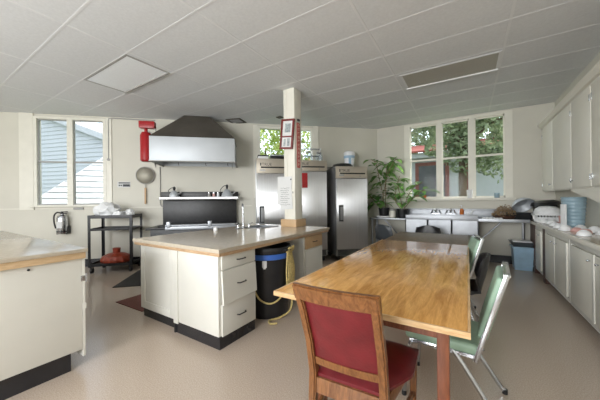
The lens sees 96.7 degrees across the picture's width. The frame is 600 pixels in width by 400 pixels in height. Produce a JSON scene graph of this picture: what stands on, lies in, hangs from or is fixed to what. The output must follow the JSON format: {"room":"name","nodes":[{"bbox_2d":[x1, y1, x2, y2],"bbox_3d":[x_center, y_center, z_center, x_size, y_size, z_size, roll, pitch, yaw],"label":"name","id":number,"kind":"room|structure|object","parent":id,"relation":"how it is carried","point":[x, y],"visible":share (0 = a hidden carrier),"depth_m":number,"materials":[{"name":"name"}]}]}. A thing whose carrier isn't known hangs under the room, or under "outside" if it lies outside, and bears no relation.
{"room":"communal kitchen","nodes":[
{"label":"communal kitchen","id":0,"kind":"room"},
{"bbox_2d":[0,112,377,258],"bbox_3d":[-2.468,-0.214,6.036,9.300,3.140,0.160,-1,0,-11],"label":"wall","id":1,"kind":"structure","parent":0,"point":[333,141],"depth_m":5.75,"materials":[{"name":"paint"}]},
{"bbox_2d":[53,211,70,233],"bbox_3d":[-4.818,0.451,5.382,0.239,0.460,0.194,-1,0,-11],"label":"fire extinguisher","id":2,"kind":"object","parent":1,"relation":"attached to","point":[61,226],"visible":1,"depth_m":5.33,"materials":[{"name":"silver metal"}]},
{"bbox_2d":[18,112,111,209],"bbox_3d":[-4.784,-0.790,5.501,1.640,1.940,0.140,-1,0,-11],"label":"window","id":3,"kind":"structure","parent":1,"relation":"in","point":[29,124],"depth_m":5.40,"materials":[{"name":"paint"}]},
{"bbox_2d":[117,182,130,186],"bbox_3d":[-3.752,-0.341,5.692,0.250,0.124,0.010,-1,0,-11],"label":"wall sign","id":4,"kind":"object","parent":1,"relation":"attached to","point":[119,184],"visible":1,"depth_m":5.69,"materials":[{"name":"paper"}]},
{"bbox_2d":[0,205,251,209],"bbox_3d":[-4.066,0.153,5.629,6.000,0.016,0.008,-1,0,-11],"label":"trim","id":5,"kind":"structure","parent":1,"relation":"attached to","point":[244,205],"depth_m":5.48,"materials":[{"name":"paint"}]},
{"bbox_2d":[107,118,154,160],"bbox_3d":[-3.606,-1.296,5.713,0.935,0.918,0.030,-1,0,-11],"label":"conduit","id":6,"kind":"object","parent":1,"relation":"attached to","point":[108,158],"visible":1,"depth_m":5.63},
{"bbox_2d":[136,167,154,203],"bbox_3d":[-3.324,-0.326,5.721,0.374,0.802,0.060,-1,0,-11],"label":"strainer","id":7,"kind":"object","parent":1,"relation":"hanging from","point":[144,175],"visible":1,"depth_m":5.72,"materials":[{"name":"metal"}]},
{"bbox_2d":[136,167,153,182],"bbox_3d":[-3.326,-0.540,5.719,0.360,0.360,0.054,-1,0,-11],"label":"bowl","id":8,"kind":"object","parent":7,"relation":"on","point":[143,174],"depth_m":5.71,"materials":[{"name":"metal"}]},
{"bbox_2d":[160,167,162,206],"bbox_3d":[-3.009,-0.298,5.831,0.101,0.880,0.020,-1,0,-11],"label":"conduit","id":9,"kind":"object","parent":1,"relation":"attached to","point":[160,167],"visible":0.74,"depth_m":5.82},
{"bbox_2d":[148,115,236,167],"bbox_3d":[-2.144,-1.216,5.573,1.595,1.136,0.880,-1,0,-11],"label":"range hood","id":10,"kind":"object","parent":1,"relation":"attached to","point":[198,141],"visible":1,"depth_m":5.23,"materials":[{"name":"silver metal"}]},
{"bbox_2d":[138,121,155,161],"bbox_3d":[-2.942,-1.134,5.201,0.302,0.770,0.235,-1,0,-11],"label":"cylinder","id":11,"kind":"object","parent":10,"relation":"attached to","point":[144,136],"visible":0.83,"depth_m":5.09,"materials":[{"name":"metal"}]},
{"bbox_2d":[85,251,328,266],"bbox_3d":[-2.484,1.276,5.940,9.200,0.160,0.015,-1,0,-11],"label":"baseboard","id":12,"kind":"structure","parent":1,"relation":"attached to","point":[97,259],"depth_m":5.56,"materials":[{"name":"black plastic"}]},
{"bbox_2d":[253,125,318,197],"bbox_3d":[-0.325,-0.937,6.424,1.570,1.740,0.125,-1,0,-11],"label":"window","id":13,"kind":"structure","parent":1,"relation":"in","point":[314,143],"depth_m":6.30,"materials":[{"name":"paint"}]},
{"bbox_2d":[281,87,305,226],"bbox_3d":[-0.117,-0.695,4.395,0.300,2.228,0.300,-1,0,32],"label":"column","id":14,"kind":"structure","parent":0,"point":[291,96],"depth_m":4.31,"materials":[{"name":"paint"}]},
{"bbox_2d":[277,176,292,209],"bbox_3d":[-0.248,-0.121,4.342,0.309,0.541,0.014,-1,0,32],"label":"paper sheets","id":15,"kind":"object","parent":14,"relation":"attached to","point":[284,193],"visible":1,"depth_m":4.34,"materials":[{"name":"paper"}]},
{"bbox_2d":[279,118,294,148],"bbox_3d":[-0.208,-1.068,4.295,0.296,0.502,0.030,-1,0,32],"label":"picture frame","id":16,"kind":"object","parent":14,"relation":"attached to","point":[287,125],"visible":1,"depth_m":4.29,"materials":[{"name":"wood"}]},
{"bbox_2d":[285,123,290,131],"bbox_3d":[-0.196,-1.167,4.287,0.110,0.140,0.002,6,4,32],"label":"print","id":17,"kind":"object","parent":16,"relation":"attached to","point":[287,125],"depth_m":4.28},
{"bbox_2d":[297,119,299,167],"bbox_3d":[-0.020,-0.925,4.338,0.020,0.790,0.090,-1,0,32],"label":"vertical sign","id":18,"kind":"object","parent":14,"relation":"attached to","point":[298,124],"visible":1,"depth_m":4.33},
{"bbox_2d":[0,0,599,128],"bbox_3d":[-2.149,-1.836,3.391,10.018,0.102,10.270,-1,0,32],"label":"ceiling","id":19,"kind":"structure","parent":0,"point":[223,59],"depth_m":3.28,"materials":[{"name":"tile"}]},
{"bbox_2d":[83,54,169,93],"bbox_3d":[-2.502,-1.773,3.827,1.240,0.019,0.570,-1,0,32],"label":"recessed light","id":20,"kind":"object","parent":19,"relation":"in","point":[125,74],"visible":1,"depth_m":3.78,"materials":[{"name":"plastic"}]},
{"bbox_2d":[226,118,246,122],"bbox_3d":[-1.435,-1.786,6.009,0.340,0.017,0.340,-1,0,15],"label":"ceiling vent","id":21,"kind":"object","parent":19,"relation":"in","point":[233,119],"visible":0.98,"depth_m":5.95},
{"bbox_2d":[400,51,501,89],"bbox_3d":[2.115,-1.822,3.820,1.200,0.019,0.560,-1,0,32],"label":"recessed light","id":22,"kind":"object","parent":19,"relation":"in","point":[487,63],"visible":1,"depth_m":3.78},
{"bbox_2d":[5,254,599,399],"bbox_3d":[-2.115,1.392,3.391,10.018,0.080,10.270,-1,0,32],"label":"floor","id":23,"kind":"structure","parent":0,"point":[538,345],"depth_m":2.25,"materials":[{"name":"plastic"}]},
{"bbox_2d":[0,258,86,399],"bbox_3d":[-3.255,0.922,2.180,2.612,0.885,1.610,-1,0,32],"label":"base cabinet","id":24,"kind":"object","parent":23,"relation":"on","point":[43,313],"visible":0.91,"depth_m":1.94,"materials":[{"name":"white paint"}]},
{"bbox_2d":[0,231,87,270],"bbox_3d":[-3.316,0.439,2.150,2.720,0.079,1.720,-1,0,32],"label":"countertop","id":25,"kind":"structure","parent":24,"relation":"on","point":[16,250],"depth_m":2.07,"materials":[{"name":"beige laminate"}]},
{"bbox_2d":[87,213,142,273],"bbox_3d":[-3.636,0.822,5.300,0.748,1.092,0.540,-1,0,-11],"label":"utility cart","id":26,"kind":"object","parent":23,"relation":"on","point":[103,228],"visible":0.81,"depth_m":5.11,"materials":[{"name":"black metal"}]},
{"bbox_2d":[93,202,121,214],"bbox_3d":[-3.771,0.177,5.256,0.492,0.300,0.337,-1,0,-17],"label":"plastic bag","id":27,"kind":"object","parent":26,"relation":"on","point":[104,208],"visible":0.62,"depth_m":5.15,"materials":[{"name":"plastic"}]},
{"bbox_2d":[100,247,129,263],"bbox_3d":[-3.642,1.081,5.308,0.553,0.289,0.463,-1,0,-11],"label":"lidded pot","id":28,"kind":"object","parent":26,"relation":"on","point":[116,256],"visible":0.85,"depth_m":5.18,"materials":[{"name":"red ceramic"}]},
{"bbox_2d":[90,214,140,218],"bbox_3d":[-3.641,0.308,5.300,0.740,0.060,0.520,-1,0,-11],"label":"shelf","id":29,"kind":"object","parent":26,"relation":"attached to","point":[134,215],"depth_m":5.06,"materials":[{"name":"black metal"}]},
{"bbox_2d":[90,225,140,230],"bbox_3d":[-3.638,0.548,5.300,0.740,0.040,0.520,-1,0,-11],"label":"shelf","id":30,"kind":"object","parent":26,"relation":"attached to","point":[103,228],"depth_m":5.14,"materials":[{"name":"black metal"}]},
{"bbox_2d":[91,257,140,266],"bbox_3d":[-3.631,1.213,5.300,0.740,0.050,0.520,-1,0,-11],"label":"shelf","id":31,"kind":"object","parent":26,"relation":"attached to","point":[135,259],"depth_m":5.10,"materials":[{"name":"black metal"}]},
{"bbox_2d":[112,211,122,214],"bbox_3d":[-3.537,0.260,5.171,0.194,0.128,0.135,-1,0,-1],"label":"plastic bag","id":32,"kind":"object","parent":26,"relation":"on","point":[115,212],"visible":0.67,"depth_m":5.13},
{"bbox_2d":[125,208,134,214],"bbox_3d":[-3.395,0.239,5.335,0.171,0.168,0.264,-1,0,-33],"label":"plastic bag","id":33,"kind":"object","parent":26,"relation":"on","point":[130,211],"visible":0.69,"depth_m":5.27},
{"bbox_2d":[112,269,140,287],"bbox_3d":[-2.564,1.351,4.790,0.950,0.012,1.100,-1,0,-11],"label":"floor mat","id":34,"kind":"object","parent":23,"relation":"on","point":[134,279],"visible":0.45,"depth_m":4.44,"materials":[{"name":"black rubber"}]},
{"bbox_2d":[116,294,143,311],"bbox_3d":[-1.949,1.345,3.789,0.620,0.010,0.920,-1,0,30],"label":"floor mat","id":35,"kind":"object","parent":23,"relation":"on","point":[134,302],"visible":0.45,"depth_m":3.52,"materials":[{"name":"brown carpet"}]},
{"bbox_2d":[141,245,173,326],"bbox_3d":[-1.045,0.921,3.767,0.700,0.840,1.968,-1,0,32],"label":"base cabinet","id":36,"kind":"object","parent":23,"relation":"on","point":[156,263],"visible":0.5,"depth_m":2.95,"materials":[{"name":"white paint"}]},
{"bbox_2d":[133,224,329,256],"bbox_3d":[-0.739,0.462,3.623,1.460,0.068,2.180,-1,0,32],"label":"countertop","id":37,"kind":"structure","parent":36,"relation":"on","point":[226,241],"depth_m":3.02,"materials":[{"name":"beige laminate"}]},
{"bbox_2d":[234,203,252,228],"bbox_3d":[-0.902,0.237,4.169,0.308,0.384,0.156,-1,0,-35],"label":"faucet","id":38,"kind":"object","parent":37,"relation":"on","point":[242,206],"visible":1,"depth_m":4.12,"materials":[{"name":"silver metal"}]},
{"bbox_2d":[245,225,275,228],"bbox_3d":[-0.655,0.439,4.339,0.440,0.036,0.440,-1,0,32],"label":"sink","id":39,"kind":"object","parent":37,"relation":"in","point":[252,226],"visible":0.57,"depth_m":4.49,"materials":[{"name":"metal"}]},
{"bbox_2d":[145,192,239,235],"bbox_3d":[-2.135,0.580,5.535,1.700,1.545,0.920,-1,0,-11],"label":"range","id":40,"kind":"object","parent":23,"relation":"on","point":[190,211],"visible":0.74,"depth_m":5.81,"materials":[{"name":"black metal"}]},
{"bbox_2d":[168,187,181,196],"bbox_3d":[-2.678,-0.186,5.702,0.219,0.225,0.200,-1,0,28],"label":"kettle","id":41,"kind":"object","parent":40,"relation":"on","point":[174,193],"visible":0.91,"depth_m":5.66,"materials":[{"name":"silver metal"}]},
{"bbox_2d":[145,223,239,229],"bbox_3d":[-2.138,0.535,5.550,1.700,0.035,0.800,-1,0,-11],"label":"cooktop","id":42,"kind":"object","parent":40,"relation":"in","point":[159,227],"depth_m":5.20,"materials":[{"name":"silver metal"}]},
{"bbox_2d":[159,196,237,199],"bbox_3d":[-2.158,-0.049,5.817,1.580,0.060,0.330,-1,0,-11],"label":"shelf","id":43,"kind":"object","parent":40,"relation":"attached to","point":[162,197],"depth_m":5.68,"materials":[{"name":"metal"}]},
{"bbox_2d":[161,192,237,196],"bbox_3d":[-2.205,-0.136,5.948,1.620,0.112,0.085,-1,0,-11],"label":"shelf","id":44,"kind":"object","parent":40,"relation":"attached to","point":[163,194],"depth_m":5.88,"materials":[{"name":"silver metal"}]},
{"bbox_2d":[220,185,234,196],"bbox_3d":[-1.612,-0.222,5.929,0.243,0.274,0.264,-1,0,39],"label":"kettle","id":45,"kind":"object","parent":40,"relation":"on","point":[226,193],"visible":1,"depth_m":5.86,"materials":[{"name":"silver metal"}]},
{"bbox_2d":[173,249,256,349],"bbox_3d":[-0.857,0.919,2.737,0.716,0.840,0.492,-1,0,32],"label":"drawer unit","id":46,"kind":"object","parent":23,"relation":"on","point":[214,301],"visible":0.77,"depth_m":2.54,"materials":[{"name":"white paint"}]},
{"bbox_2d":[255,158,284,224],"bbox_3d":[-0.576,0.231,5.905,0.770,2.210,0.700,-1,0,-11],"label":"refrigerator","id":47,"kind":"object","parent":23,"relation":"on","point":[267,171],"visible":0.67,"depth_m":5.55,"materials":[{"name":"metal"}]},
{"bbox_2d":[257,155,268,158],"bbox_3d":[-0.817,-0.929,5.900,0.240,0.115,0.260,-1,0,-11],"label":"storage box","id":48,"kind":"object","parent":47,"relation":"on","point":[258,156],"visible":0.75,"depth_m":5.78,"materials":[{"name":"white plastic"}]},
{"bbox_2d":[269,154,283,158],"bbox_3d":[-0.454,-0.935,5.972,0.440,0.120,0.360,-1,0,-11],"label":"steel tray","id":49,"kind":"object","parent":47,"relation":"on","point":[271,155],"visible":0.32,"depth_m":5.82,"materials":[{"name":"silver metal"}]},
{"bbox_2d":[254,242,290,318],"bbox_3d":[-0.382,0.934,3.225,0.600,0.800,0.580,-1,0,32],"label":"trash can","id":50,"kind":"object","parent":23,"relation":"on","point":[270,260],"visible":0.62,"depth_m":2.99,"materials":[{"name":"black plastic"}]},
{"bbox_2d":[255,245,294,324],"bbox_3d":[-0.282,0.931,3.085,0.316,0.796,0.451,-1,0,32],"label":"extension cord","id":51,"kind":"object","parent":50,"relation":"hanging from","point":[290,265],"visible":0.81,"depth_m":3.09,"materials":[{"name":"yellow plastic"}]},
{"bbox_2d":[286,233,321,280],"bbox_3d":[-0.055,0.911,4.000,0.688,0.840,0.540,-1,0,32],"label":"base cabinet","id":52,"kind":"object","parent":23,"relation":"on","point":[307,252],"visible":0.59,"depth_m":3.69,"materials":[{"name":"white paint"}]},
{"bbox_2d":[302,160,326,260],"bbox_3d":[0.179,0.233,6.056,0.710,2.190,0.700,-1,0,-11],"label":"refrigerator","id":53,"kind":"object","parent":23,"relation":"on","point":[314,174],"visible":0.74,"depth_m":5.74,"materials":[{"name":"metal"}]},
{"bbox_2d":[302,148,320,160],"bbox_3d":[0.274,-1.043,6.302,0.410,0.360,0.132,-1,0,-11],"label":"wire rack","id":54,"kind":"object","parent":53,"relation":"on","point":[304,148],"visible":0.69,"depth_m":6.31,"materials":[{"name":"silver metal"}]},
{"bbox_2d":[326,166,367,259],"bbox_3d":[1.064,0.289,6.172,0.720,2.060,0.780,-1,0,-11],"label":"refrigerator","id":55,"kind":"object","parent":23,"relation":"on","point":[347,213],"visible":0.91,"depth_m":5.81,"materials":[{"name":"silver metal"}]},
{"bbox_2d":[331,163,351,167],"bbox_3d":[0.939,-0.785,6.068,0.564,0.090,0.510,-1,0,-11],"label":"frying pan","id":56,"kind":"object","parent":55,"relation":"on","point":[338,164],"visible":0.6,"depth_m":5.88,"materials":[{"name":"black metal"}]},
{"bbox_2d":[344,151,354,165],"bbox_3d":[1.177,-0.957,6.381,0.260,0.429,0.260,-1,0,-11],"label":"canister","id":57,"kind":"object","parent":55,"relation":"on","point":[349,156],"visible":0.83,"depth_m":6.28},
{"bbox_2d":[344,155,354,163],"bbox_3d":[1.178,-0.928,6.381,0.256,0.266,0.256,-1,0,-11],"label":"print","id":58,"kind":"object","parent":57,"relation":"attached to","point":[349,159],"depth_m":6.28,"materials":[{"name":"plastic"}]},
{"bbox_2d":[292,282,418,399],"bbox_3d":[0.297,0.855,1.424,0.554,0.945,0.682,-1,0,29],"label":"dining chair","id":59,"kind":"object","parent":23,"relation":"on","point":[350,357],"visible":1,"depth_m":1.24,"materials":[{"name":"brown wood"}]},
{"bbox_2d":[274,240,470,399],"bbox_3d":[0.968,0.945,2.516,1.070,0.750,2.560,-1,0,32],"label":"table","id":60,"kind":"object","parent":23,"relation":"on","point":[423,288],"visible":0.84,"depth_m":1.82,"materials":[{"name":"brown wood"}]},
{"bbox_2d":[375,224,392,239],"bbox_3d":[1.890,0.900,5.628,0.544,0.826,0.450,-1,0,-32],"label":"shell chair","id":61,"kind":"object","parent":23,"relation":"on","point":[383,232],"visible":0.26,"depth_m":5.47,"materials":[{"name":"grey plastic"}]},
{"bbox_2d":[385,232,467,244],"bbox_3d":[1.963,0.936,4.087,1.034,0.747,1.102,-1,0,32],"label":"table","id":62,"kind":"object","parent":23,"relation":"on","point":[401,236],"visible":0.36,"depth_m":3.98,"materials":[{"name":"grey laminate"}]},
{"bbox_2d":[415,225,440,233],"bbox_3d":[2.349,0.896,4.953,0.450,0.826,0.544,-1,0,32],"label":"shell chair","id":63,"kind":"object","parent":23,"relation":"on","point":[426,228],"visible":0.09,"depth_m":5.16,"materials":[{"name":"black plastic"}]},
{"bbox_2d":[370,208,529,259],"bbox_3d":[3.016,0.741,5.781,2.930,1.115,0.670,-1,0,32],"label":"sink","id":64,"kind":"object","parent":23,"relation":"on","point":[457,224],"visible":0.75,"depth_m":5.52,"materials":[{"name":"metal"}]},
{"bbox_2d":[389,208,394,217],"bbox_3d":[2.168,0.296,6.271,0.140,0.222,0.140,-1,0,32],"label":"plastic jug","id":65,"kind":"object","parent":64,"relation":"on","point":[392,210],"visible":1,"depth_m":6.21,"materials":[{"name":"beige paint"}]},
{"bbox_2d":[384,176,438,217],"bbox_3d":[2.515,-0.088,6.063,1.190,0.982,0.641,-1,0,32],"label":"potted plant","id":66,"kind":"object","parent":64,"relation":"on","point":[402,213],"visible":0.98,"depth_m":6.14,"materials":[{"name":"green plant"}]},
{"bbox_2d":[406,219,427,231],"bbox_3d":[2.643,0.530,5.962,0.430,0.315,0.540,-1,0,32],"label":"basin","id":67,"kind":"object","parent":64,"relation":"in","point":[411,224],"depth_m":5.75,"materials":[{"name":"metal"}]},
{"bbox_2d":[428,220,451,233],"bbox_3d":[3.015,0.526,5.727,0.430,0.315,0.540,-1,0,32],"label":"basin","id":68,"kind":"object","parent":64,"relation":"in","point":[445,226],"depth_m":5.46,"materials":[{"name":"metal"}]},
{"bbox_2d":[452,220,477,234],"bbox_3d":[3.392,0.522,5.490,0.440,0.315,0.540,-1,0,32],"label":"basin","id":69,"kind":"object","parent":64,"relation":"in","point":[459,227],"depth_m":5.26,"materials":[{"name":"metal"}]},
{"bbox_2d":[491,204,515,218],"bbox_3d":[3.969,0.215,5.180,0.440,0.287,0.442,-1,0,32],"label":"basket","id":70,"kind":"object","parent":64,"relation":"on","point":[501,215],"visible":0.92,"depth_m":5.12,"materials":[{"name":"wicker"}]},
{"bbox_2d":[492,215,515,218],"bbox_3d":[3.978,0.326,5.179,0.402,0.065,0.405,-1,0,32],"label":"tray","id":71,"kind":"object","parent":64,"relation":"on","point":[496,216],"depth_m":5.05,"materials":[{"name":"brown wood"}]},
{"bbox_2d":[506,212,532,219],"bbox_3d":[4.171,0.291,5.080,0.380,0.130,0.320,-1,0,26],"label":"roasting pan","id":72,"kind":"object","parent":64,"relation":"on","point":[519,215],"visible":0.71,"depth_m":4.96,"materials":[{"name":"black metal"}]},
{"bbox_2d":[511,198,534,211],"bbox_3d":[4.261,0.095,5.099,0.362,0.303,0.319,-1,0,32],"label":"mixing bowl","id":73,"kind":"object","parent":72,"relation":"on","point":[521,204],"visible":0.88,"depth_m":5.17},
{"bbox_2d":[402,262,510,399],"bbox_3d":[1.053,0.869,1.819,0.596,0.900,0.432,-1,0,36],"label":"dining chair","id":74,"kind":"object","parent":23,"relation":"on","point":[472,348],"visible":0.66,"depth_m":1.62,"materials":[{"name":"green plastic"}]},
{"bbox_2d":[468,234,483,318],"bbox_3d":[1.784,0.861,3.160,0.596,0.900,0.432,-1,0,23],"label":"dining chair","id":75,"kind":"object","parent":23,"relation":"on","point":[475,244],"visible":0.14,"depth_m":2.91,"materials":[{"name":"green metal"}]},
{"bbox_2d":[470,252,490,350],"bbox_3d":[1.532,0.904,2.610,0.544,0.826,0.450,-1,0,32],"label":"shell chair","id":76,"kind":"object","parent":23,"relation":"on","point":[482,264],"visible":0.28,"depth_m":2.38,"materials":[{"name":"black plastic"}]},
{"bbox_2d":[509,244,533,270],"bbox_3d":[4.184,1.071,5.030,0.340,0.430,0.400,-1,0,32],"label":"storage bin","id":77,"kind":"object","parent":23,"relation":"on","point":[522,257],"visible":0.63,"depth_m":4.89,"materials":[{"name":"blue plastic"}]},
{"bbox_2d":[508,239,533,247],"bbox_3d":[4.173,0.804,5.036,0.360,0.105,0.380,-1,0,32],"label":"lid","id":78,"kind":"object","parent":77,"relation":"on","point":[515,242],"visible":0.98,"depth_m":4.92,"materials":[{"name":"grey plastic"}]},
{"bbox_2d":[530,224,540,273],"bbox_3d":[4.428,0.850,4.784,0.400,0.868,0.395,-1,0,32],"label":"end panel","id":79,"kind":"object","parent":23,"relation":"on","point":[532,227],"visible":0.07,"depth_m":4.80,"materials":[{"name":"beige wood"}]},
{"bbox_2d":[535,226,542,274],"bbox_3d":[4.161,0.855,4.393,0.426,0.862,0.540,-1,0,32],"label":"base cabinet","id":80,"kind":"object","parent":23,"relation":"on","point":[538,231],"visible":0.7,"depth_m":4.41,"materials":[{"name":"beige paint"}]},
{"bbox_2d":[542,228,551,284],"bbox_3d":[3.989,0.854,4.088,0.382,0.868,0.150,-1,0,32],"label":"filler panel","id":81,"kind":"object","parent":23,"relation":"on","point":[545,280],"visible":0.21,"depth_m":4.17,"materials":[{"name":"beige wood"}]},
{"bbox_2d":[545,230,570,303],"bbox_3d":[3.620,0.861,3.534,0.426,0.862,1.170,-1,0,32],"label":"base cabinet","id":82,"kind":"object","parent":23,"relation":"on","point":[557,247],"visible":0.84,"depth_m":3.48,"materials":[{"name":"beige paint"}]},
{"bbox_2d":[570,240,599,333],"bbox_3d":[2.895,0.869,2.384,0.426,0.862,1.510,-1,0,32],"label":"base cabinet","id":83,"kind":"object","parent":23,"relation":"on","point":[584,260],"visible":0.93,"depth_m":2.67,"materials":[{"name":"beige paint"}]},
{"bbox_3d":[2.061,0.877,1.059,0.426,0.862,1.580,-1,0,32],"label":"base cabinet","id":84,"kind":"object","parent":23,"relation":"on","visible":0},
{"bbox_2d":[530,220,599,250],"bbox_3d":[3.139,0.407,2.777,0.445,0.044,5.640,-1,0,32],"label":"countertop","id":85,"kind":"structure","parent":84,"relation":"on","point":[593,241],"depth_m":2.88,"materials":[{"name":"beige laminate"}]},
{"bbox_2d":[531,213,559,221],"bbox_3d":[4.289,0.300,4.628,0.380,0.145,0.350,-1,0,32],"label":"dish rack","id":86,"kind":"object","parent":85,"relation":"on","point":[536,218],"visible":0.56,"depth_m":4.54,"materials":[{"name":"white plastic"}]},
{"bbox_2d":[533,206,559,213],"bbox_3d":[4.287,0.160,4.628,0.370,0.137,0.370,-1,0,32],"label":"mixing bowl","id":87,"kind":"object","parent":86,"relation":"on","point":[541,209],"visible":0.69,"depth_m":4.52,"materials":[{"name":"white plastic"}]},
{"bbox_2d":[533,205,557,216],"bbox_3d":[4.570,0.226,4.982,0.300,0.288,0.260,-1,0,32],"label":"storage box","id":88,"kind":"object","parent":85,"relation":"on","point":[534,207],"visible":0.14,"depth_m":4.93,"materials":[{"name":"grey plastic"}]},
{"bbox_2d":[530,200,560,205],"bbox_3d":[4.436,0.045,4.829,0.413,0.118,0.670,-1,0,32],"label":"lid","id":89,"kind":"object","parent":88,"relation":"on","point":[542,202],"visible":0.98,"depth_m":4.63,"materials":[{"name":"black metal"}]},
{"bbox_2d":[560,204,566,224],"bbox_3d":[3.548,0.214,3.594,0.020,0.330,0.090,-1,0,12],"label":"cutting board","id":90,"kind":"object","parent":85,"relation":"on","point":[563,207],"visible":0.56,"depth_m":3.58,"materials":[{"name":"white plastic"}]},
{"bbox_2d":[558,225,571,230],"bbox_3d":[3.397,0.347,3.418,0.142,0.070,0.141,-1,0,18],"label":"bowl","id":91,"kind":"object","parent":85,"relation":"on","point":[562,227],"visible":0.86,"depth_m":3.38,"materials":[{"name":"ceramic"}]},
{"bbox_2d":[560,197,586,227],"bbox_3d":[3.756,0.166,3.663,0.264,0.425,0.264,-1,0,32],"label":"plastic tub","id":92,"kind":"object","parent":85,"relation":"on","point":[576,206],"visible":0.67,"depth_m":3.57,"materials":[{"name":"plastic"}]},
{"bbox_2d":[570,227,580,231],"bbox_3d":[3.411,0.357,3.290,0.116,0.050,0.116,-1,0,32],"label":"bowl","id":93,"kind":"object","parent":85,"relation":"on","point":[574,229],"visible":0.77,"depth_m":3.27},
{"bbox_2d":[576,230,591,235],"bbox_3d":[3.110,0.353,2.925,0.129,0.064,0.130,-1,0,7],"label":"bowl","id":94,"kind":"object","parent":85,"relation":"on","point":[580,232],"visible":1,"depth_m":2.89,"materials":[{"name":"ceramic"}]},
{"bbox_2d":[588,226,599,232],"bbox_3d":[3.503,0.345,3.173,0.148,0.073,0.149,-1,0,-4],"label":"bowl","id":95,"kind":"object","parent":85,"relation":"on","point":[593,229],"visible":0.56,"depth_m":3.14,"materials":[{"name":"ceramic"}]},
{"bbox_2d":[377,102,555,255],"bbox_3d":[3.521,-0.277,5.971,3.520,3.140,0.160,-1,0,32],"label":"wall","id":96,"kind":"structure","parent":0,"point":[527,141],"depth_m":5.44,"materials":[{"name":"paint"}]},
{"bbox_2d":[395,208,508,217],"bbox_3d":[3.378,0.287,5.893,2.430,0.215,0.090,-1,0,32],"label":"backsplash","id":97,"kind":"structure","parent":96,"relation":"attached to","point":[481,213],"depth_m":5.87,"materials":[{"name":"metal"}]},
{"bbox_2d":[403,110,515,200],"bbox_3d":[3.433,-0.909,5.963,2.150,1.825,0.200,-1,0,32],"label":"window","id":98,"kind":"structure","parent":96,"relation":"in","point":[507,115],"depth_m":5.76,"materials":[{"name":"paint"}]},
{"bbox_2d":[467,190,472,197],"bbox_3d":[3.648,-0.141,5.738,0.122,0.176,0.122,-1,0,32],"label":"cup","id":99,"kind":"object","parent":98,"relation":"on","point":[469,192],"visible":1,"depth_m":5.70,"materials":[{"name":"ceramic"}]},
{"bbox_2d":[490,254,511,263],"bbox_3d":[3.266,1.216,6.038,2.930,0.160,0.015,-1,0,32],"label":"baseboard","id":100,"kind":"structure","parent":96,"relation":"attached to","point":[493,258],"depth_m":5.49,"materials":[{"name":"black plastic"}]},
{"bbox_2d":[555,52,599,227],"bbox_3d":[2.169,-0.263,0.671,0.160,3.140,10.250,-1,0,32],"label":"wall","id":101,"kind":"structure","parent":0,"point":[592,216],"depth_m":3.68,"materials":[{"name":"paint"}]},
{"bbox_2d":[541,121,561,191],"bbox_3d":[4.333,-0.726,4.535,0.278,1.140,0.700,-1,0,32],"label":"upper cabinet","id":102,"kind":"object","parent":101,"relation":"attached to","point":[547,142],"visible":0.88,"depth_m":4.55,"materials":[{"name":"beige paint"}]},
{"bbox_2d":[537,60,599,129],"bbox_3d":[3.546,-1.335,3.312,0.295,0.090,3.700,-1,0,32],"label":"trim","id":103,"kind":"structure","parent":101,"relation":"attached to","point":[593,74],"depth_m":3.34,"materials":[{"name":"beige paint"}]},
{"bbox_2d":[552,86,593,190],"bbox_3d":[3.717,-0.719,3.557,0.278,1.140,1.570,-1,0,32],"label":"upper cabinet","id":104,"kind":"object","parent":101,"relation":"attached to","point":[571,129],"visible":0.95,"depth_m":3.42,"materials":[{"name":"beige paint"}]},
{"bbox_2d":[590,77,599,186],"bbox_3d":[2.945,-0.711,2.330,0.278,1.140,1.290,-1,0,32],"label":"upper cabinet","id":105,"kind":"object","parent":101,"relation":"attached to","point":[595,87],"visible":0.97,"depth_m":2.83,"materials":[{"name":"beige paint"}]},
{"bbox_2d":[571,187,599,202],"bbox_3d":[3.342,-0.052,3.119,0.022,0.180,1.000,-1,0,32],"label":"valance","id":106,"kind":"object","parent":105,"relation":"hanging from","point":[592,193],"visible":1,"depth_m":2.98,"materials":[{"name":"beige paint"}]},
{"label":"outside","id":107,"kind":"structure","parent":0,"visible":0},
{"bbox_3d":[5.903,2.368,14.025,85.000,0.200,90.000,-1,0,32],"label":"ground","id":108,"kind":"structure","parent":107,"visible":0},
{"bbox_2d":[41,120,102,203],"bbox_3d":[-9.032,-1.072,9.466,8.638,6.994,4.602,-1,0,15],"label":"house","id":109,"kind":"structure","parent":108,"relation":"on","point":[89,139],"depth_m":10.49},
{"bbox_2d":[260,130,309,159],"bbox_3d":[-1.579,-1.152,11.557,6.766,7.006,3.949,-1,0,-13],"label":"tree","id":110,"kind":"object","parent":108,"relation":"on","point":[274,138],"visible":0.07,"depth_m":10.73,"materials":[{"name":"green plant"}]},
{"bbox_2d":[309,138,503,196],"bbox_3d":[5.604,-0.379,13.220,14.000,5.300,3.650,-1,0,32],"label":"house","id":111,"kind":"structure","parent":108,"relation":"on","point":[424,171],"depth_m":11.36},
{"bbox_2d":[411,124,476,153],"bbox_3d":[7.308,-2.728,16.049,8.619,9.971,3.697,-1,0,28],"label":"tree","id":112,"kind":"object","parent":108,"relation":"on","point":[415,129],"visible":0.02,"depth_m":15.56,"materials":[{"name":"green plant"}]},
{"bbox_2d":[411,116,502,195],"bbox_3d":[5.929,-1.023,9.242,2.412,6.590,4.260,-1,0,-41],"label":"tree","id":113,"kind":"object","parent":108,"relation":"on","point":[458,146],"visible":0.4,"depth_m":9.04,"materials":[{"name":"green plant"}]},
{"bbox_3d":[2.023,0.388,6.434,0.344,0.042,0.344,-1,0,32],"label":"saucer","id":114,"kind":"object","parent":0,"visible":0},
{"bbox_2d":[363,157,404,215],"bbox_3d":[1.982,-0.325,6.378,0.973,1.378,0.761,-1,0,32],"label":"potted plant","id":115,"kind":"object","parent":114,"relation":"on","point":[383,211],"visible":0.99,"depth_m":6.38,"materials":[{"name":"green plant"}]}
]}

